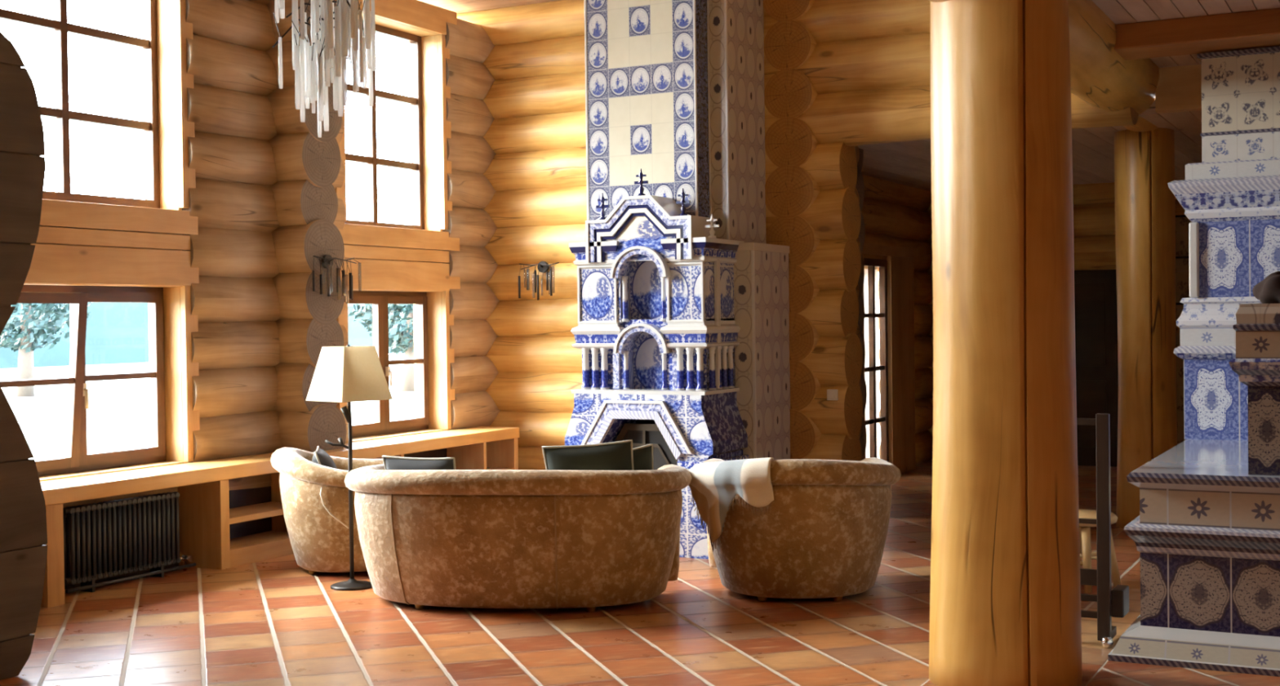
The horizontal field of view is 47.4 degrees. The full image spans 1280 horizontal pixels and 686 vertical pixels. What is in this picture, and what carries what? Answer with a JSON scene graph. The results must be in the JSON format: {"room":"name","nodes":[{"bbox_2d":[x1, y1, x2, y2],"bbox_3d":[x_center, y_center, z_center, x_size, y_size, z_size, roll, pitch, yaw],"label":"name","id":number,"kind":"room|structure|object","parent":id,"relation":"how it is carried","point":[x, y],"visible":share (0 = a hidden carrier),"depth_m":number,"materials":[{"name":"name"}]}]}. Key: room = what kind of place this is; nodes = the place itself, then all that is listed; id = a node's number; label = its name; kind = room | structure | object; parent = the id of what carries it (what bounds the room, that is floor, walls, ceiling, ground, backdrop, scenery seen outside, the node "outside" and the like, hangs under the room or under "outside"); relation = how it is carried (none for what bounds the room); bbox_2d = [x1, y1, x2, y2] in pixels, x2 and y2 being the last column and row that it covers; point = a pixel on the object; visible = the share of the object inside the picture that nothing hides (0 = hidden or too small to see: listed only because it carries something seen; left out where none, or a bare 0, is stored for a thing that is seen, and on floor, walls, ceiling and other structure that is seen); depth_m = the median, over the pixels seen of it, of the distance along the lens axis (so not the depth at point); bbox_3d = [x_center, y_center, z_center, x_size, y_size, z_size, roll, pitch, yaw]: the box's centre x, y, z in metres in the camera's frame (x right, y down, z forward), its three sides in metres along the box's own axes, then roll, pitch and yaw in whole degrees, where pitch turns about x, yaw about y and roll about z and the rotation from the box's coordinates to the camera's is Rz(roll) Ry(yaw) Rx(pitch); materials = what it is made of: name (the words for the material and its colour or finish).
{"room":"traditional dwelling","nodes":[
{"label":"traditional dwelling","id":0,"kind":"room"},
{"bbox_2d":[0,31,47,679],"bbox_3d":[-3.258,-0.659,6.261,0.300,4.392,1.463,0,1,28],"label":"wall","id":1,"kind":"structure","parent":0,"point":[23,516],"depth_m":6.69,"materials":[{"name":"brown wood"}]},
{"bbox_2d":[62,0,500,517],"bbox_3d":[-4.664,-0.592,7.110,0.432,4.296,14.250,0,1,28],"label":"wall","id":2,"kind":"structure","parent":0,"point":[235,346],"depth_m":10.36,"materials":[{"name":"brown wood"}]},
{"bbox_2d":[0,0,159,208],"bbox_3d":[-3.658,-1.722,9.222,0.080,1.660,1.530,0,1,28],"label":"window","id":3,"kind":"structure","parent":2,"relation":"in","point":[148,42],"depth_m":9.45,"materials":[{"name":"brown wood"}]},
{"bbox_2d":[0,284,166,475],"bbox_3d":[-3.558,0.227,9.213,0.230,1.180,1.530,0,1,28],"label":"window","id":4,"kind":"structure","parent":2,"relation":"in","point":[76,458],"depth_m":9.26,"materials":[{"name":"brown wood"}]},
{"bbox_2d":[23,0,199,481],"bbox_3d":[-3.570,-0.963,9.193,0.357,3.620,1.780,0,1,28],"label":"trim","id":5,"kind":"structure","parent":2,"relation":"attached to","point":[77,243],"depth_m":9.76,"materials":[{"name":"brown wood"}]},
{"bbox_2d":[344,22,424,230],"bbox_3d":[-2.205,-1.775,11.977,0.080,1.680,1.300,0,1,28],"label":"window","id":6,"kind":"structure","parent":2,"relation":"in","point":[416,165],"depth_m":12.32,"materials":[{"name":"brown wood"}]},
{"bbox_2d":[348,290,429,436],"bbox_3d":[-2.129,0.164,11.981,0.176,1.180,1.300,0,1,28],"label":"window","id":7,"kind":"structure","parent":2,"relation":"in","point":[380,300],"depth_m":12.06,"materials":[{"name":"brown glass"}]},
{"bbox_2d":[334,0,460,443],"bbox_3d":[-2.117,-1.026,11.947,0.357,3.620,1.720,0,1,28],"label":"trim","id":8,"kind":"structure","parent":2,"relation":"attached to","point":[391,259],"depth_m":12.43,"materials":[{"name":"brown wood"}]},
{"bbox_2d":[265,0,346,452],"bbox_3d":[-2.494,-1.015,10.719,0.452,3.788,0.474,0,1,28],"label":"wall","id":9,"kind":"structure","parent":0,"point":[307,165],"depth_m":10.54,"materials":[{"name":"brown wood"}]},
{"bbox_2d":[312,254,361,303],"bbox_3d":[-2.226,-0.464,10.593,0.154,0.357,0.462,0,1,28],"label":"sconce","id":10,"kind":"object","parent":9,"relation":"attached to","point":[326,261],"visible":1,"depth_m":10.59,"materials":[{"name":"grey metal"}]},
{"bbox_2d":[417,0,559,13],"bbox_3d":[-2.238,-2.915,5.749,6.500,0.100,14.600,0,1,28],"label":"ceiling","id":11,"kind":"structure","parent":0,"point":[459,6],"depth_m":12.87,"materials":[{"name":"brown wood"}]},
{"bbox_2d":[272,0,376,137],"bbox_3d":[-1.516,-1.949,6.989,0.463,1.890,0.465,-1,1,0],"label":"chandelier","id":12,"kind":"object","parent":11,"relation":"hanging from","point":[341,37],"visible":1,"depth_m":6.93,"materials":[{"name":"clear glass"}]},
{"bbox_2d":[0,460,1279,685],"bbox_3d":[0.969,1.541,6.648,11.300,0.120,19.000,0,1,28],"label":"floor","id":13,"kind":"structure","parent":0,"point":[268,622],"depth_m":7.42,"materials":[{"name":"tile"}]},
{"bbox_2d":[62,491,196,593],"bbox_3d":[-3.181,1.232,9.094,0.120,0.524,1.030,0,1,28],"label":"radiator","id":14,"kind":"object","parent":13,"relation":"on","point":[110,538],"visible":0.98,"depth_m":9.01,"materials":[{"name":"black metal"}]},
{"bbox_2d":[40,426,519,607],"bbox_3d":[-2.583,1.131,10.219,0.412,0.675,5.820,0,1,28],"label":"window bench","id":15,"kind":"object","parent":13,"relation":"on","point":[222,528],"visible":0.36,"depth_m":9.67,"materials":[{"name":"brown wood"}]},
{"bbox_2d":[229,501,284,524],"bbox_3d":[-2.680,1.167,10.044,0.370,0.040,0.820,0,1,28],"label":"shelf","id":16,"kind":"object","parent":15,"relation":"attached to","point":[240,511],"depth_m":10.02,"materials":[{"name":"brown wood"}]},
{"bbox_2d":[486,466,513,469],"bbox_3d":[-1.360,1.110,12.547,0.370,0.040,0.430,0,1,28],"label":"shelf","id":17,"kind":"object","parent":15,"relation":"attached to","point":[487,468],"depth_m":12.65,"materials":[{"name":"brown wood"}]},
{"bbox_2d":[270,447,383,574],"bbox_3d":[-1.894,1.071,9.510,0.990,0.800,1.004,-1,1,-10],"label":"armchair","id":18,"kind":"object","parent":13,"relation":"on","point":[319,542],"visible":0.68,"depth_m":9.13,"materials":[{"name":"brown fabric"}]},
{"bbox_2d":[311,445,337,468],"bbox_3d":[-2.019,0.874,9.435,0.198,0.387,0.451,-1,1,-10],"label":"throw cushion","id":19,"kind":"object","parent":18,"relation":"on","point":[320,456],"visible":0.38,"depth_m":9.27,"materials":[{"name":"grey fabric"}]},
{"bbox_2d":[320,487,349,528],"bbox_3d":[-1.900,1.027,9.068,0.175,0.265,0.020,-1,1,-10],"label":"cord","id":20,"kind":"object","parent":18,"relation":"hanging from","point":[323,504],"visible":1,"depth_m":9.05,"materials":[{"name":"white plastic"}]},
{"bbox_2d":[306,344,392,590],"bbox_3d":[-1.756,0.745,8.841,0.370,1.470,0.370,0,1,43],"label":"floor lamp","id":21,"kind":"object","parent":13,"relation":"on","point":[348,374],"visible":0.98,"depth_m":8.75,"materials":[{"name":"beige fabric"}]},
{"bbox_2d":[344,463,691,612],"bbox_3d":[-0.726,1.076,8.280,2.014,0.800,0.996,-1,1,8],"label":"curved sofa","id":22,"kind":"object","parent":13,"relation":"on","point":[557,539],"visible":1,"depth_m":7.91,"materials":[{"name":"brown fabric"}]},
{"bbox_2d":[382,455,456,469],"bbox_3d":[-1.231,0.837,8.299,0.474,0.396,0.188,0,1,19],"label":"throw cushion","id":23,"kind":"object","parent":22,"relation":"on","point":[390,462],"visible":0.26,"depth_m":8.22,"materials":[{"name":"grey fabric"}]},
{"bbox_2d":[542,439,634,470],"bbox_3d":[-0.272,0.772,8.156,0.530,0.471,0.189,-1,1,9],"label":"throw cushion","id":24,"kind":"object","parent":22,"relation":"on","point":[613,455],"visible":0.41,"depth_m":8.07,"materials":[{"name":"green fabric"}]},
{"bbox_2d":[632,443,653,470],"bbox_3d":[-0.089,0.797,8.344,0.419,0.440,0.185,-1,1,-16],"label":"throw cushion","id":25,"kind":"object","parent":22,"relation":"on","point":[642,455],"visible":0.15,"depth_m":8.30,"materials":[{"name":"green fabric"}]},
{"bbox_2d":[564,0,790,559],"bbox_3d":[0.256,-0.772,10.422,1.227,4.400,1.275,0,1,28],"label":"fireplace","id":26,"kind":"object","parent":13,"relation":"on","point":[682,333],"visible":0.88,"depth_m":10.16,"materials":[{"name":"tile"}]},
{"bbox_2d":[604,215,675,261],"bbox_3d":[0.007,-0.716,9.964,0.553,0.310,0.030,0,1,28],"label":"picture","id":27,"kind":"object","parent":26,"relation":"attached to","point":[655,233],"depth_m":9.95},
{"bbox_2d":[702,457,901,601],"bbox_3d":[0.917,1.041,8.512,1.204,0.820,1.110,-1,1,4],"label":"armchair","id":28,"kind":"object","parent":13,"relation":"on","point":[823,533],"visible":0.78,"depth_m":8.09,"materials":[{"name":"brown fabric"}]},
{"bbox_2d":[688,457,773,551],"bbox_3d":[0.536,0.905,8.238,0.301,0.547,0.665,-2,1,-40],"label":"throw","id":29,"kind":"object","parent":28,"relation":"on","point":[714,486],"visible":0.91,"depth_m":8.12,"materials":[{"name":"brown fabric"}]},
{"bbox_2d":[928,0,1082,685],"bbox_3d":[1.585,-0.173,6.380,0.649,3.300,0.624,0,1,28],"label":"pillar","id":30,"kind":"structure","parent":13,"relation":"on","point":[1005,591],"depth_m":6.12,"materials":[{"name":"brown wood"}]},
{"bbox_2d":[1078,509,1121,592],"bbox_3d":[2.594,1.214,8.554,0.398,0.439,0.398,-2,1,-43],"label":"wooden stool","id":31,"kind":"object","parent":13,"relation":"on","point":[1087,555],"visible":0.44,"depth_m":8.41,"materials":[{"name":"brown wood"}]},
{"bbox_2d":[1076,413,1128,647],"bbox_3d":[2.128,0.898,7.142,0.475,1.120,0.259,0,1,28],"label":"rack","id":32,"kind":"object","parent":13,"relation":"on","point":[1114,602],"visible":0.54,"depth_m":6.99,"materials":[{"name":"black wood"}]},
{"bbox_2d":[1114,128,1177,528],"bbox_3d":[3.778,-0.114,10.890,0.448,2.980,0.459,0,1,28],"label":"pillar","id":33,"kind":"structure","parent":13,"relation":"on","point":[1144,161],"depth_m":10.71,"materials":[{"name":"brown wood"}]},
{"bbox_2d":[928,0,1159,131],"bbox_3d":[0.489,-1.670,4.634,0.533,0.534,14.720,0,1,28],"label":"beam","id":34,"kind":"structure","parent":33,"relation":"on","point":[1100,76],"depth_m":8.52,"materials":[{"name":"brown wood"}]},
{"bbox_2d":[1175,214,1191,444],"bbox_3d":[5.154,0.176,11.188,2.120,2.356,0.612,0,1,28],"label":"stove","id":35,"kind":"object","parent":13,"relation":"on","point":[1182,269],"visible":0.02,"depth_m":11.35,"materials":[{"name":"tile"}]},
{"bbox_2d":[1107,45,1279,676],"bbox_3d":[3.783,-0.115,7.345,2.308,3.095,2.675,0,1,28],"label":"stove","id":36,"kind":"object","parent":13,"relation":"on","point":[1206,531],"visible":1,"depth_m":6.74,"materials":[{"name":"tile"}]},
{"bbox_2d":[1252,271,1279,303],"bbox_3d":[2.939,-0.242,6.647,0.280,0.177,0.225,0,1,28],"label":"cloth bundle","id":37,"kind":"object","parent":36,"relation":"on","point":[1267,291],"visible":0.91,"depth_m":6.62,"materials":[{"name":"brown fabric"}]},
{"bbox_2d":[457,0,866,469],"bbox_3d":[-0.019,-0.824,12.566,3.950,4.442,0.435,0,1,28],"label":"wall","id":38,"kind":"structure","parent":0,"point":[535,100],"depth_m":12.83,"materials":[{"name":"brown wood"}]},
{"bbox_2d":[518,261,559,299],"bbox_3d":[-0.873,-0.544,12.713,0.402,0.341,0.155,0,1,28],"label":"sconce","id":39,"kind":"object","parent":38,"relation":"attached to","point":[543,266],"visible":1,"depth_m":12.66,"materials":[{"name":"grey metal"}]},
{"bbox_2d":[763,0,862,458],"bbox_3d":[1.329,-0.760,11.141,0.395,3.947,1.023,0,1,28],"label":"wall","id":40,"kind":"structure","parent":0,"point":[790,190],"depth_m":10.68,"materials":[{"name":"brown wood"}]},
{"bbox_2d":[877,271,880,457],"bbox_3d":[2.167,0.008,16.384,1.450,3.200,5.800,0,1,28],"label":"wall","id":41,"kind":"structure","parent":0,"point":[877,272],"depth_m":18.11,"materials":[{"name":"white paint"}]},
{"bbox_2d":[861,174,933,464],"bbox_3d":[2.042,-0.203,14.127,0.410,3.154,4.500,0,1,28],"label":"wall","id":42,"kind":"structure","parent":0,"point":[894,214],"depth_m":15.47,"materials":[{"name":"brown wood"}]},
{"bbox_2d":[863,268,879,457],"bbox_3d":[2.204,0.262,14.255,0.031,2.120,0.760,0,1,28],"label":"sheer curtain","id":43,"kind":"object","parent":42,"relation":"hanging from","point":[865,282],"visible":0.18,"depth_m":14.32,"materials":[{"name":"white fabric"}]},
{"bbox_2d":[863,257,888,462],"bbox_3d":[2.267,0.262,14.223,0.060,2.160,0.780,0,1,28],"label":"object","id":44,"kind":"structure","parent":42,"relation":"in","point":[871,264],"depth_m":14.38,"materials":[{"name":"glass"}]},
{"bbox_2d":[861,242,915,473],"bbox_3d":[2.433,0.185,14.495,0.100,2.300,1.660,0,1,28],"label":"trim","id":45,"kind":"structure","parent":42,"relation":"attached to","point":[900,292],"depth_m":14.79,"materials":[{"name":"brown wood"}]},
{"bbox_2d":[763,0,1138,461],"bbox_3d":[1.961,-0.763,10.500,3.080,4.355,0.445,0,1,28],"label":"wall","id":46,"kind":"structure","parent":0,"point":[868,68],"depth_m":10.58,"materials":[{"name":"brown wood"}]},
{"bbox_2d":[826,389,838,399],"bbox_3d":[1.396,0.376,10.587,0.080,0.080,0.028,0,1,28],"label":"light switch","id":47,"kind":"object","parent":46,"relation":"attached to","point":[832,394],"visible":1,"depth_m":10.58,"materials":[{"name":"white plastic"}]},
{"bbox_2d":[857,100,1201,191],"bbox_3d":[5.434,-1.664,12.034,8.400,0.100,5.580,0,1,28],"label":"ceiling","id":48,"kind":"structure","parent":0,"point":[908,163],"depth_m":12.27,"materials":[{"name":"brown wood"}]},
{"bbox_2d":[926,178,1185,460],"bbox_3d":[6.660,-0.268,14.347,8.200,3.165,0.413,0,1,28],"label":"wall","id":49,"kind":"structure","parent":0,"point":[1094,204],"depth_m":15.18,"materials":[{"name":"brown wood"}]},
{"bbox_2d":[1074,269,1118,466],"bbox_3d":[4.938,0.251,15.259,1.220,2.080,0.115,0,1,28],"label":"door","id":50,"kind":"structure","parent":49,"relation":"in","point":[1095,291],"depth_m":15.28,"materials":[{"name":"brown wood"}]},
{"bbox_2d":[1155,63,1201,113],"bbox_3d":[2.442,-2.201,2.741,5.020,1.550,13.615,0,1,28],"label":"wall","id":51,"kind":"structure","parent":0,"point":[1179,88],"depth_m":9.72,"materials":[{"name":"brown wood"}]},
{"bbox_2d":[1091,0,1279,67],"bbox_3d":[2.477,-1.747,2.781,5.000,0.060,13.300,0,1,28],"label":"ceiling","id":52,"kind":"structure","parent":0,"point":[1119,11],"depth_m":7.89,"materials":[{"name":"brown wood"}]},
{"bbox_2d":[1114,8,1279,60],"bbox_3d":[4.938,-1.752,7.341,4.900,0.140,0.420,0,1,28],"label":"beam","id":53,"kind":"structure","parent":52,"relation":"attached to","point":[1258,28],"depth_m":8.13,"materials":[{"name":"brown wood"}]},
{"label":"outside","id":54,"kind":"structure","parent":0,"visible":0},
{"bbox_2d":[0,354,414,459],"bbox_3d":[-27.455,1.844,31.478,62.050,0.200,110.000,0,1,28],"label":"terrain","id":55,"kind":"structure","parent":54,"point":[123,396],"depth_m":35.03,"materials":[{"name":"white snow"}]},
{"bbox_2d":[0,302,92,396],"bbox_3d":[-16.724,-1.129,39.755,4.360,5.231,4.317,0,1,28],"label":"leafy tree","id":56,"kind":"object","parent":55,"relation":"on","point":[23,341],"visible":0.28,"depth_m":39.79,"materials":[{"name":"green plant"}]},
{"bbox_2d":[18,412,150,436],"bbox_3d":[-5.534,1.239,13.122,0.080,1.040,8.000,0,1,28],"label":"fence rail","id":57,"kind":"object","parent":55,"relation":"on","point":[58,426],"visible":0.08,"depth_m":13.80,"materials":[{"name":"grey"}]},
{"bbox_2d":[0,302,405,368],"bbox_3d":[-33.882,-0.904,72.964,12.000,4.321,157.500,0,1,28],"label":"sea","id":58,"kind":"structure","parent":55,"relation":"on","point":[117,332],"depth_m":74.24,"materials":[{"name":"teal liquid"}]},
{"bbox_2d":[347,303,414,391],"bbox_3d":[-6.154,-0.657,40.185,3.186,4.010,3.245,0,1,28],"label":"leafy tree","id":59,"kind":"object","parent":55,"relation":"on","point":[402,340],"visible":0.2,"depth_m":39.77,"materials":[{"name":"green plant"}]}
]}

